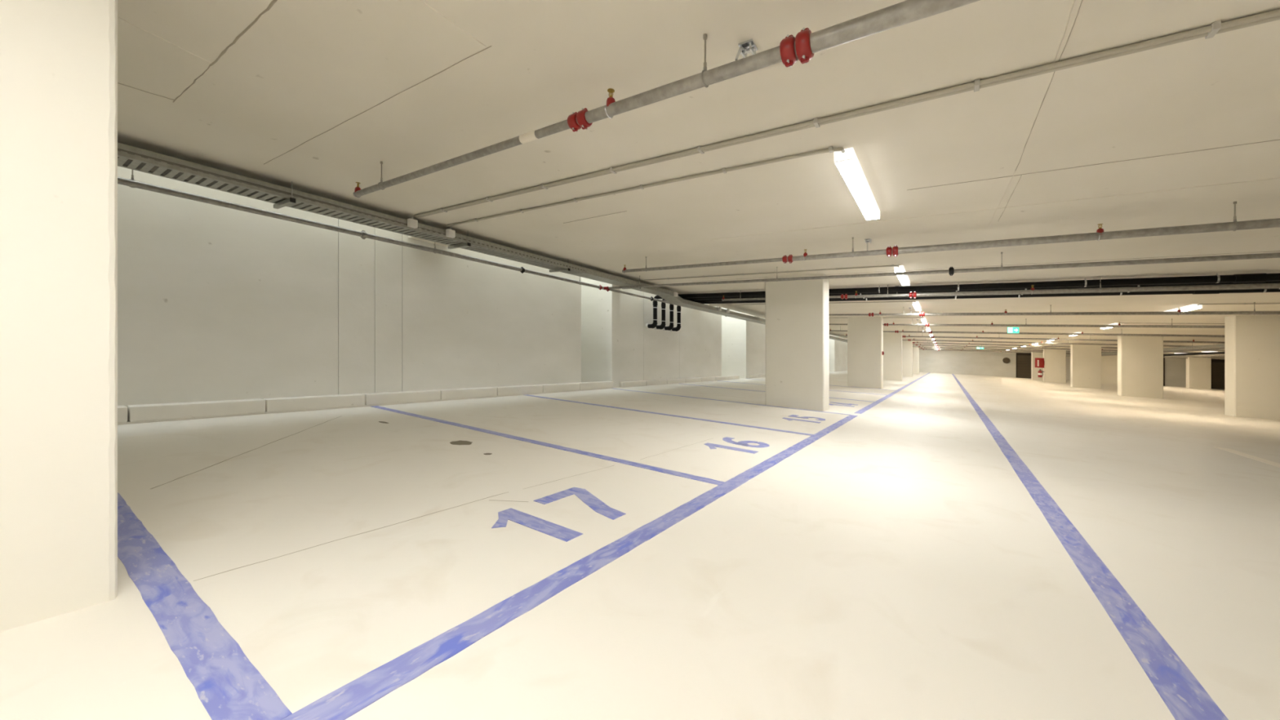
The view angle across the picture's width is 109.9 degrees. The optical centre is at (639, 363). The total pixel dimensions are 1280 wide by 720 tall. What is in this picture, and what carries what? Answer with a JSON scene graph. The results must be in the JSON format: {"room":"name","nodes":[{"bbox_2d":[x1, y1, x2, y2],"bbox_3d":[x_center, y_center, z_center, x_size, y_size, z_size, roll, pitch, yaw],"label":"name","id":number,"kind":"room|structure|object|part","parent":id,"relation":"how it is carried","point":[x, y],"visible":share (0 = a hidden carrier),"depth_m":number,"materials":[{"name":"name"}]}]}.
{"room":"parking garage","nodes":[
{"label":"parking garage","id":0,"kind":"room"},
{"bbox_2d":[117,165,847,406],"bbox_3d":[8.928,-1.601,25.979,1.430,4.401,70.995,0,0,34],"label":"wall","id":1,"kind":"structure","parent":0,"point":[215,303],"depth_m":6.02,"materials":[{"name":"white concrete"}]},
{"bbox_3d":[-5.892,-1.604,4.300,1.220,4.389,4.875,0,0,34],"label":"wall panel","id":2,"kind":"part","parent":1,"relation":"part of","materials":[{"name":"white concrete"}]},
{"bbox_3d":[-4.390,-1.604,6.507,1.220,4.389,0.455,0,0,34],"label":"wall panel","id":3,"kind":"part","parent":1,"relation":"part of","materials":[{"name":"white concrete"}]},
{"bbox_3d":[-4.151,-1.604,6.859,1.220,4.389,0.385,0,0,34],"label":"wall panel","id":4,"kind":"part","parent":1,"relation":"part of","materials":[{"name":"white concrete"}]},
{"bbox_2d":[117,373,765,424],"bbox_3d":[2.300,0.493,15.120,0.190,0.173,32.388,0,0,34],"label":"curb","id":5,"kind":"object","parent":1,"relation":"attached to","point":[144,413],"depth_m":5.82,"materials":[{"name":"concrete"}]},
{"bbox_3d":[-2.924,-1.604,8.661,1.220,4.389,3.965,0,0,34],"label":"wall panel","id":6,"kind":"part","parent":1,"relation":"part of","materials":[{"name":"white concrete"}]},
{"bbox_3d":[-0.735,-1.605,11.913,1.180,4.387,1.225,0,0,34],"label":"wall panel","id":7,"kind":"part","parent":1,"relation":"part of","materials":[{"name":"white concrete"}]},
{"bbox_3d":[0.165,-1.605,13.236,1.180,4.387,1.965,0,0,34],"label":"wall panel","id":8,"kind":"part","parent":1,"relation":"part of","materials":[{"name":"white concrete"}]},
{"bbox_3d":[1.600,-1.605,15.344,1.180,4.387,3.125,0,0,34],"label":"wall panel","id":9,"kind":"part","parent":1,"relation":"part of","materials":[{"name":"white paint"}]},
{"bbox_3d":[5.541,-1.605,21.117,1.200,4.388,6.345,0,0,34],"label":"wall panel","id":10,"kind":"part","parent":1,"relation":"part of","materials":[{"name":"white paint"}]},
{"bbox_3d":[15.218,-1.605,35.337,1.200,4.388,6.345,0,0,34],"label":"wall panel","id":11,"kind":"part","parent":1,"relation":"part of","materials":[{"name":"white paint"}]},
{"bbox_2d":[0,370,1279,719],"bbox_3d":[21.523,1.554,17.407,32.000,2.118,71.000,0,0,34],"label":"floor","id":12,"kind":"structure","parent":0,"point":[924,545],"depth_m":2.04,"materials":[{"name":"white concrete"}]},
{"bbox_2d":[0,0,117,631],"bbox_3d":[-2.554,-0.453,1.490,1.150,2.575,0.950,0,0,34],"label":"column","id":13,"kind":"structure","parent":12,"relation":"on","point":[59,58],"depth_m":1.45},
{"bbox_2d":[765,273,829,411],"bbox_3d":[2.978,-0.418,8.527,1.070,2.571,0.450,0,0,34],"label":"column","id":14,"kind":"structure","parent":12,"relation":"on","point":[797,311],"depth_m":8.32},
{"bbox_2d":[847,316,883,388],"bbox_3d":[7.929,-0.418,15.802,1.070,2.571,0.450,0,0,34],"label":"column","id":15,"kind":"structure","parent":12,"relation":"on","point":[864,334],"depth_m":15.60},
{"bbox_2d":[883,332,902,381],"bbox_3d":[12.712,-0.418,22.829,1.070,2.571,0.450,0,0,34],"label":"column","id":16,"kind":"structure","parent":12,"relation":"on","point":[892,341],"depth_m":22.56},
{"bbox_2d":[902,338,912,377],"bbox_3d":[17.550,-0.418,29.939,1.070,2.571,0.450,0,0,34],"label":"column","id":17,"kind":"structure","parent":12,"relation":"on","point":[907,345],"depth_m":29.60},
{"bbox_2d":[912,343,919,374],"bbox_3d":[22.389,-0.418,37.049,1.070,2.571,0.450,0,0,34],"label":"column","id":18,"kind":"structure","parent":12,"relation":"on","point":[915,349],"depth_m":36.68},
{"bbox_2d":[1031,349,1043,380],"bbox_3d":[32.436,0.079,36.278,1.150,2.575,0.480,0,0,34],"label":"column","id":19,"kind":"structure","parent":12,"relation":"on","point":[1034,371],"depth_m":36.29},
{"bbox_2d":[1035,357,1044,368],"bbox_3d":[28.616,-0.084,32.136,0.515,0.728,0.066,0,0,34],"label":"fire sign","id":20,"kind":"object","parent":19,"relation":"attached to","point":[1039,362],"visible":1,"depth_m":32.11,"materials":[{"name":"red plastic"}]},
{"bbox_2d":[1037,368,1044,377],"bbox_3d":[28.644,0.665,32.036,0.346,0.577,0.233,0,0,34],"label":"fire extinguisher","id":21,"kind":"object","parent":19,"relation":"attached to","point":[1040,373],"visible":1,"depth_m":31.98,"materials":[{"name":"red metal"}]},
{"bbox_2d":[1043,347,1066,382],"bbox_3d":[29.454,0.079,31.896,1.150,2.575,0.480,0,0,34],"label":"column","id":22,"kind":"structure","parent":12,"relation":"on","point":[1055,360],"depth_m":31.70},
{"bbox_2d":[1070,342,1101,388],"bbox_3d":[24.615,0.079,24.786,1.150,2.575,0.480,0,0,34],"label":"column","id":23,"kind":"structure","parent":12,"relation":"on","point":[1085,359],"depth_m":24.60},
{"bbox_2d":[1101,355,1117,384],"bbox_3d":[36.620,0.316,35.014,1.050,2.570,0.500,0,0,34],"label":"column","id":24,"kind":"structure","parent":12,"relation":"on","point":[1108,363],"depth_m":34.82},
{"bbox_2d":[1117,335,1163,398],"bbox_3d":[19.917,0.079,17.883,1.150,2.575,0.480,0,0,34],"label":"column","id":25,"kind":"structure","parent":12,"relation":"on","point":[1140,358],"depth_m":17.70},
{"bbox_2d":[1186,355,1211,389],"bbox_3d":[41.772,0.604,33.565,1.100,2.572,0.500,0,0,34],"label":"column","id":26,"kind":"structure","parent":12,"relation":"on","point":[1198,370],"depth_m":33.39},
{"bbox_2d":[1224,315,1279,420],"bbox_3d":[15.107,0.079,10.815,1.150,2.575,0.480,0,0,34],"label":"column","id":27,"kind":"structure","parent":12,"relation":"on","point":[1251,342],"depth_m":10.79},
{"bbox_2d":[117,0,1279,356],"bbox_3d":[22.060,-1.927,17.041,30.700,3.541,71.000,0,0,34],"label":"ceiling","id":28,"kind":"structure","parent":0,"point":[313,95],"depth_m":3.04,"materials":[{"name":"concrete"}]},
{"bbox_2d":[117,142,847,342],"bbox_3d":[5.775,-1.677,18.447,0.472,0.301,43.000,0,0,34],"label":"cable tray","id":29,"kind":"object","parent":28,"relation":"hanging from","point":[129,157],"visible":0.87,"depth_m":4.96,"materials":[{"name":"grey metal"}]},
{"bbox_3d":[-3.891,-1.727,4.590,0.002,0.095,9.212,0,0,34],"label":"rail","id":30,"kind":"part","parent":29,"relation":"part of","materials":[{"name":"grey metal"}]},
{"bbox_3d":[-3.578,-1.705,4.378,0.002,0.095,9.212,0,0,34],"label":"rail","id":31,"kind":"part","parent":29,"relation":"part of","materials":[{"name":"grey metal"}]},
{"bbox_2d":[407,217,417,228],"bbox_3d":[-2.780,-1.732,5.484,0.070,0.125,0.100,0,0,34],"label":"junction box","id":32,"kind":"object","parent":29,"relation":"attached to","point":[411,223],"visible":1,"depth_m":5.46,"materials":[{"name":"white plastic"}]},
{"bbox_3d":[-2.755,-1.718,5.467,0.009,0.091,0.094,0,0,34],"label":"lid","id":33,"kind":"part","parent":32,"relation":"part of","materials":[{"name":"white plastic"}]},
{"bbox_2d":[445,227,455,238],"bbox_3d":[-2.493,-1.732,5.906,0.070,0.125,0.100,0,0,34],"label":"junction box","id":34,"kind":"object","parent":29,"relation":"attached to","point":[450,233],"visible":1,"depth_m":5.88,"materials":[{"name":"white plastic"}]},
{"bbox_3d":[-2.468,-1.718,5.889,0.009,0.091,0.094,0,0,34],"label":"lid","id":35,"kind":"part","parent":34,"relation":"part of","materials":[{"name":"white plastic"}]},
{"bbox_2d":[673,291,678,297],"bbox_3d":[0.866,-1.692,10.842,0.070,0.125,0.100,0,0,34],"label":"junction box","id":36,"kind":"object","parent":29,"relation":"attached to","point":[675,294],"visible":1,"depth_m":10.81,"materials":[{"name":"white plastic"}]},
{"bbox_3d":[8.358,-1.603,22.253,0.376,0.153,33.800,0,0,34],"label":"plate","id":37,"kind":"part","parent":29,"relation":"part of","materials":[{"name":"grey metal"}]},
{"bbox_3d":[8.515,-1.640,22.147,0.002,0.225,33.800,0,0,34],"label":"rail","id":38,"kind":"part","parent":29,"relation":"part of","materials":[{"name":"grey metal"}]},
{"bbox_2d":[117,169,847,342],"bbox_3d":[3.953,-1.731,16.663,0.154,0.276,48.000,0,0,34],"label":"pipe","id":39,"kind":"object","parent":28,"relation":"attached to","point":[131,183],"visible":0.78,"depth_m":5.42,"materials":[{"name":"metal"}]},
{"bbox_2d":[447,146,842,226],"bbox_3d":[-0.533,-1.673,4.538,4.774,0.296,0.060,0,0,34],"label":"conduit","id":40,"kind":"object","parent":28,"relation":"attached to","point":[830,149],"visible":1,"depth_m":3.95,"materials":[{"name":"beige metal"}]},
{"bbox_2d":[353,0,980,197],"bbox_3d":[1.349,-1.369,1.538,9.500,0.760,0.270,0,0,34],"label":"pipe","id":41,"kind":"object","parent":28,"relation":"hanging from","point":[802,47],"visible":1,"depth_m":2.04,"materials":[{"name":"metal"}]},
{"bbox_3d":[-2.235,-1.663,3.879,0.018,0.174,0.018,0,0,-33],"label":"hanger rod","id":42,"kind":"part","parent":41,"relation":"part of","materials":[{"name":"silver metal"}]},
{"bbox_3d":[0.312,-1.491,2.147,0.018,0.168,0.018,0,0,-33],"label":"hanger rod","id":43,"kind":"part","parent":41,"relation":"part of","materials":[{"name":"silver metal"}]},
{"bbox_2d":[644,264,898,280],"bbox_3d":[2.072,-1.675,8.366,4.773,0.293,0.058,0,0,34],"label":"conduit","id":44,"kind":"object","parent":28,"relation":"attached to","point":[892,265],"visible":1,"depth_m":8.01,"materials":[{"name":"beige metal"}]},
{"bbox_2d":[732,300,915,305],"bbox_3d":[4.806,-1.675,12.383,4.773,0.293,0.058,0,0,34],"label":"conduit","id":45,"kind":"object","parent":28,"relation":"attached to","point":[912,300],"visible":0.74,"depth_m":11.73,"materials":[{"name":"beige metal"}]},
{"bbox_2d":[413,8,1279,217],"bbox_3d":[3.188,-1.401,1.468,14.380,0.841,0.071,0,0,34],"label":"conduit","id":46,"kind":"object","parent":28,"relation":"attached to","point":[1217,27],"visible":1,"depth_m":2.46,"materials":[{"name":"beige metal"}]},
{"bbox_2d":[834,146,879,220],"bbox_3d":[1.912,-1.513,3.894,0.128,0.089,1.670,0,0,34],"label":"tube light","id":47,"kind":"object","parent":28,"relation":"attached to","point":[846,162],"visible":0.98,"depth_m":3.65,"materials":[{"name":"white plastic"}]},
{"bbox_2d":[829,316,923,318],"bbox_3d":[7.434,-1.675,16.244,4.773,0.293,0.058,0,0,34],"label":"conduit","id":48,"kind":"object","parent":28,"relation":"attached to","point":[920,317],"visible":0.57,"depth_m":15.51,"materials":[{"name":"beige"}]},
{"bbox_2d":[893,265,910,285],"bbox_3d":[4.523,-1.513,7.730,0.128,0.089,1.670,0,0,34],"label":"tube light","id":49,"kind":"object","parent":28,"relation":"attached to","point":[904,279],"visible":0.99,"depth_m":7.62,"materials":[{"name":"white plastic"}]},
{"bbox_2d":[894,271,909,285],"bbox_3d":[4.537,-1.474,7.751,0.117,0.008,1.580,0,0,34],"label":"diffuser","id":50,"kind":"object","parent":49,"relation":"attached to","point":[904,279],"depth_m":7.83,"materials":[{"name":"white plastic"}]},
{"bbox_2d":[912,301,921,311],"bbox_3d":[7.251,-1.513,11.739,0.128,0.089,1.670,0,0,34],"label":"tube light","id":51,"kind":"object","parent":28,"relation":"attached to","point":[916,304],"visible":1,"depth_m":11.51,"materials":[{"name":"white plastic"}]},
{"bbox_2d":[912,304,920,311],"bbox_3d":[7.265,-1.474,11.760,0.117,0.008,1.580,0,0,34],"label":"diffuser","id":52,"kind":"object","parent":51,"relation":"attached to","point":[917,308],"depth_m":11.68,"materials":[{"name":"white plastic"}]},
{"bbox_2d":[920,317,927,323],"bbox_3d":[9.896,-1.513,15.625,0.128,0.089,1.670,0,0,34],"label":"tube light","id":53,"kind":"object","parent":28,"relation":"attached to","point":[923,320],"visible":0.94,"depth_m":15.42,"materials":[{"name":"white plastic"}]},
{"bbox_2d":[608,252,1279,288],"bbox_3d":[4.706,-1.346,6.027,13.000,0.940,0.098,0,0,34],"label":"pipe","id":54,"kind":"object","parent":28,"relation":"hanging from","point":[951,270],"visible":1,"depth_m":5.90,"materials":[{"name":"metal"}]},
{"bbox_2d":[622,201,1279,273],"bbox_3d":[6.164,-1.199,3.281,15.500,1.101,0.270,0,0,34],"label":"pipe","id":55,"kind":"object","parent":28,"relation":"hanging from","point":[1235,225],"visible":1,"depth_m":4.63,"materials":[{"name":"metal"}]},
{"bbox_3d":[5.143,-1.322,3.878,0.018,0.162,0.018,0,0,12],"label":"hanger rod","id":56,"kind":"part","parent":55,"relation":"part of","materials":[{"name":"silver metal"}]},
{"bbox_2d":[645,273,1279,328],"bbox_3d":[11.239,-1.048,4.713,26.720,1.605,0.144,0,0,34],"label":"drain pipe","id":57,"kind":"object","parent":28,"relation":"attached to","point":[1246,277],"visible":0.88,"depth_m":7.64,"materials":[{"name":"black plastic"},{"name":"bright zinc"}]},
{"bbox_2d":[654,280,1279,329],"bbox_3d":[6.934,-1.360,8.163,15.720,0.980,0.144,0,0,34],"label":"drain pipe","id":58,"kind":"object","parent":28,"relation":"attached to","point":[662,326],"visible":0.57,"depth_m":8.52,"materials":[{"name":"black plastic"},{"name":"bright zinc"}]},
{"bbox_2d":[662,288,1279,330],"bbox_3d":[7.188,-1.360,8.535,15.720,0.980,0.144,0,0,34],"label":"drain pipe","id":59,"kind":"object","parent":28,"relation":"attached to","point":[670,326],"visible":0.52,"depth_m":10.18,"materials":[{"name":"black plastic"},{"name":"bright zinc"}]},
{"bbox_2d":[670,288,1279,331],"bbox_3d":[11.971,-1.048,5.788,26.720,1.605,0.144,0,0,34],"label":"drain pipe","id":60,"kind":"object","parent":28,"relation":"attached to","point":[677,327],"visible":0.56,"depth_m":8.68,"materials":[{"name":"black plastic"},{"name":"bright zinc"}]},
{"bbox_2d":[721,276,1279,301],"bbox_3d":[8.454,-1.199,6.646,15.500,1.101,0.270,0,0,34],"label":"pipe","id":61,"kind":"object","parent":28,"relation":"hanging from","point":[1253,286],"visible":1,"depth_m":7.43,"materials":[{"name":"metal"}]},
{"bbox_2d":[1007,326,1018,333],"bbox_3d":[13.175,-1.243,15.840,0.320,0.329,0.046,0,0,34],"label":"exit sign","id":62,"kind":"object","parent":28,"relation":"hanging from","point":[1010,330],"visible":0.95,"depth_m":15.84,"materials":[{"name":"teal plastic"}]},
{"bbox_2d":[829,318,1224,328],"bbox_3d":[18.373,-0.831,9.668,28.500,1.838,0.270,0,0,34],"label":"pipe","id":63,"kind":"object","parent":28,"relation":"hanging from","point":[992,324],"visible":0.83,"depth_m":13.41,"materials":[{"name":"metal"}]},
{"bbox_2d":[829,326,1224,337],"bbox_3d":[20.736,-0.831,13.141,28.500,1.838,0.270,0,0,34],"label":"pipe","id":64,"kind":"object","parent":28,"relation":"hanging from","point":[895,331],"visible":0.89,"depth_m":16.41,"materials":[{"name":"metal"}]},
{"bbox_2d":[845,334,1224,343],"bbox_3d":[23.026,-0.831,16.505,28.500,1.838,0.110,0,0,34],"label":"pipe","id":65,"kind":"object","parent":28,"relation":"hanging from","point":[904,336],"visible":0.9,"depth_m":19.71,"materials":[{"name":"metal"}]},
{"bbox_2d":[902,338,1192,346],"bbox_3d":[25.333,-0.831,19.895,28.500,1.838,0.110,0,0,34],"label":"pipe","id":66,"kind":"object","parent":28,"relation":"hanging from","point":[909,340],"visible":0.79,"depth_m":23.24,"materials":[{"name":"metal"}]},
{"bbox_2d":[829,302,1279,316],"bbox_3d":[16.151,-0.831,6.403,28.500,1.838,0.270,0,0,34],"label":"pipe","id":67,"kind":"object","parent":28,"relation":"hanging from","point":[1179,312],"visible":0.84,"depth_m":10.32,"materials":[{"name":"metal"}]},
{"bbox_2d":[912,344,1200,353],"bbox_3d":[29.946,-0.831,26.674,28.500,1.838,0.110,0,0,34],"label":"pipe","id":68,"kind":"object","parent":28,"relation":"hanging from","point":[1102,349],"visible":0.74,"depth_m":29.91,"materials":[{"name":"metal"}]},
{"bbox_2d":[912,341,1224,351],"bbox_3d":[27.639,-0.831,23.284,28.500,1.838,0.110,0,0,34],"label":"pipe","id":69,"kind":"object","parent":28,"relation":"hanging from","point":[935,343],"visible":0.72,"depth_m":26.91,"materials":[{"name":"metal"}]},
{"bbox_2d":[912,344,1224,356],"bbox_3d":[32.253,-0.831,30.064,28.500,1.838,0.110,0,0,34],"label":"pipe","id":70,"kind":"object","parent":28,"relation":"hanging from","point":[931,344],"visible":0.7,"depth_m":33.33,"materials":[{"name":"metal"}]},
{"bbox_2d":[919,346,1224,358],"bbox_3d":[34.560,-0.831,33.453,28.500,1.838,0.110,0,0,34],"label":"pipe","id":71,"kind":"object","parent":28,"relation":"hanging from","point":[975,347],"visible":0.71,"depth_m":36.13,"materials":[{"name":"metal"}]},
{"bbox_2d":[922,348,1224,359],"bbox_3d":[36.866,-0.831,36.843,28.500,1.838,0.110,0,0,34],"label":"pipe","id":72,"kind":"object","parent":28,"relation":"hanging from","point":[922,348],"visible":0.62,"depth_m":39.99,"materials":[{"name":"metal"}]},
{"bbox_2d":[1100,323,1120,328],"bbox_3d":[15.236,-1.228,14.531,0.128,0.089,1.670,0,0,34],"label":"tube light","id":73,"kind":"object","parent":28,"relation":"attached to","point":[1113,323],"visible":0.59,"depth_m":14.67,"materials":[{"name":"white plastic"}]},
{"bbox_2d":[1066,343,1224,356],"bbox_3d":[26.102,-0.700,22.758,0.350,0.120,39.000,0,0,34],"label":"cable tray","id":74,"kind":"object","parent":28,"relation":"hanging from","point":[1219,345],"visible":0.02,"depth_m":19.29,"materials":[{"name":"grey metal"}]},
{"bbox_2d":[1101,347,1224,355],"bbox_3d":[28.472,-0.782,24.774,0.120,0.386,33.000,0,0,34],"label":"pipe","id":75,"kind":"object","parent":28,"relation":"hanging from","point":[1213,348],"visible":0.32,"depth_m":21.19,"materials":[{"name":"metal"}]},
{"bbox_2d":[1163,304,1202,311],"bbox_3d":[12.254,-1.228,10.150,0.128,0.089,1.670,0,0,34],"label":"tube light","id":76,"kind":"object","parent":28,"relation":"attached to","point":[1191,307],"visible":0.65,"depth_m":9.80,"materials":[{"name":"white plastic"}]},
{"bbox_2d":[1181,307,1200,311],"bbox_3d":[12.268,-1.188,10.170,0.117,0.008,1.580,0,0,34],"label":"diffuser","id":77,"kind":"object","parent":76,"relation":"attached to","point":[1184,309],"depth_m":9.82,"materials":[{"name":"white plastic"}]},
{"bbox_2d":[1141,322,1224,324],"bbox_3d":[17.871,-1.039,11.667,7.580,0.452,0.034,0,0,34],"label":"conduit","id":78,"kind":"object","parent":28,"relation":"attached to","point":[1147,322],"visible":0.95,"depth_m":13.07,"materials":[{"name":"beige"}]},
{"bbox_2d":[1163,351,1224,355],"bbox_3d":[29.960,-0.680,23.762,0.120,0.386,33.000,0,0,34],"label":"pipe","id":79,"kind":"object","parent":28,"relation":"hanging from","point":[1210,353],"visible":0.46,"depth_m":24.57,"materials":[{"name":"black metal"}]},
{"bbox_2d":[1199,302,1279,304],"bbox_3d":[14.900,-1.039,7.302,7.580,0.452,0.034,0,0,34],"label":"conduit","id":80,"kind":"object","parent":28,"relation":"attached to","point":[1243,303],"visible":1,"depth_m":9.07,"materials":[{"name":"beige metal"}]},
{"bbox_2d":[919,348,1217,386],"bbox_3d":[37.232,0.175,40.313,32.200,4.899,0.650,0,0,34],"label":"wall","id":81,"kind":"structure","parent":0,"point":[946,362],"depth_m":43.19,"materials":[{"name":"paint"}]},
{"bbox_3d":[29.580,-0.357,45.732,13.450,3.834,0.300,0,0,34],"label":"wall panel","id":82,"kind":"part","parent":81,"relation":"part of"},
{"bbox_2d":[1002,357,1010,363],"bbox_3d":[34.433,-0.330,42.154,0.560,0.557,0.115,0,0,34],"label":"wall fan","id":83,"kind":"object","parent":81,"relation":"attached to","point":[1006,360],"visible":1,"depth_m":42.14,"materials":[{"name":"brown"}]},
{"bbox_2d":[1016,352,1031,377],"bbox_3d":[35.766,0.217,41.535,1.500,2.855,0.280,0,0,34],"label":"door","id":84,"kind":"structure","parent":81,"relation":"in","point":[1023,360],"depth_m":41.62,"materials":[{"name":"brown"}]},
{"bbox_3d":[40.617,0.401,38.221,10.250,3.652,0.300,0,0,34],"label":"wall panel","id":85,"kind":"part","parent":81,"relation":"part of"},
{"bbox_2d":[1163,355,1164,386],"bbox_3d":[42.451,0.554,36.429,0.220,2.502,0.220,0,0,34],"label":"downpipe","id":86,"kind":"object","parent":81,"relation":"attached to","point":[1163,356],"visible":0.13,"depth_m":36.33,"materials":[{"name":"brown"}]},
{"bbox_2d":[1211,359,1224,389],"bbox_3d":[45.562,0.890,34.868,1.700,2.867,0.280,0,0,34],"label":"door","id":87,"kind":"structure","parent":81,"relation":"in","point":[1217,365],"depth_m":35.07,"materials":[{"name":"brown"}]},
{"bbox_3d":[44.867,0.829,35.281,0.085,2.205,0.180,0,0,34],"label":"frame","id":88,"kind":"part","parent":87,"relation":"part of","materials":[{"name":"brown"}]}
]}

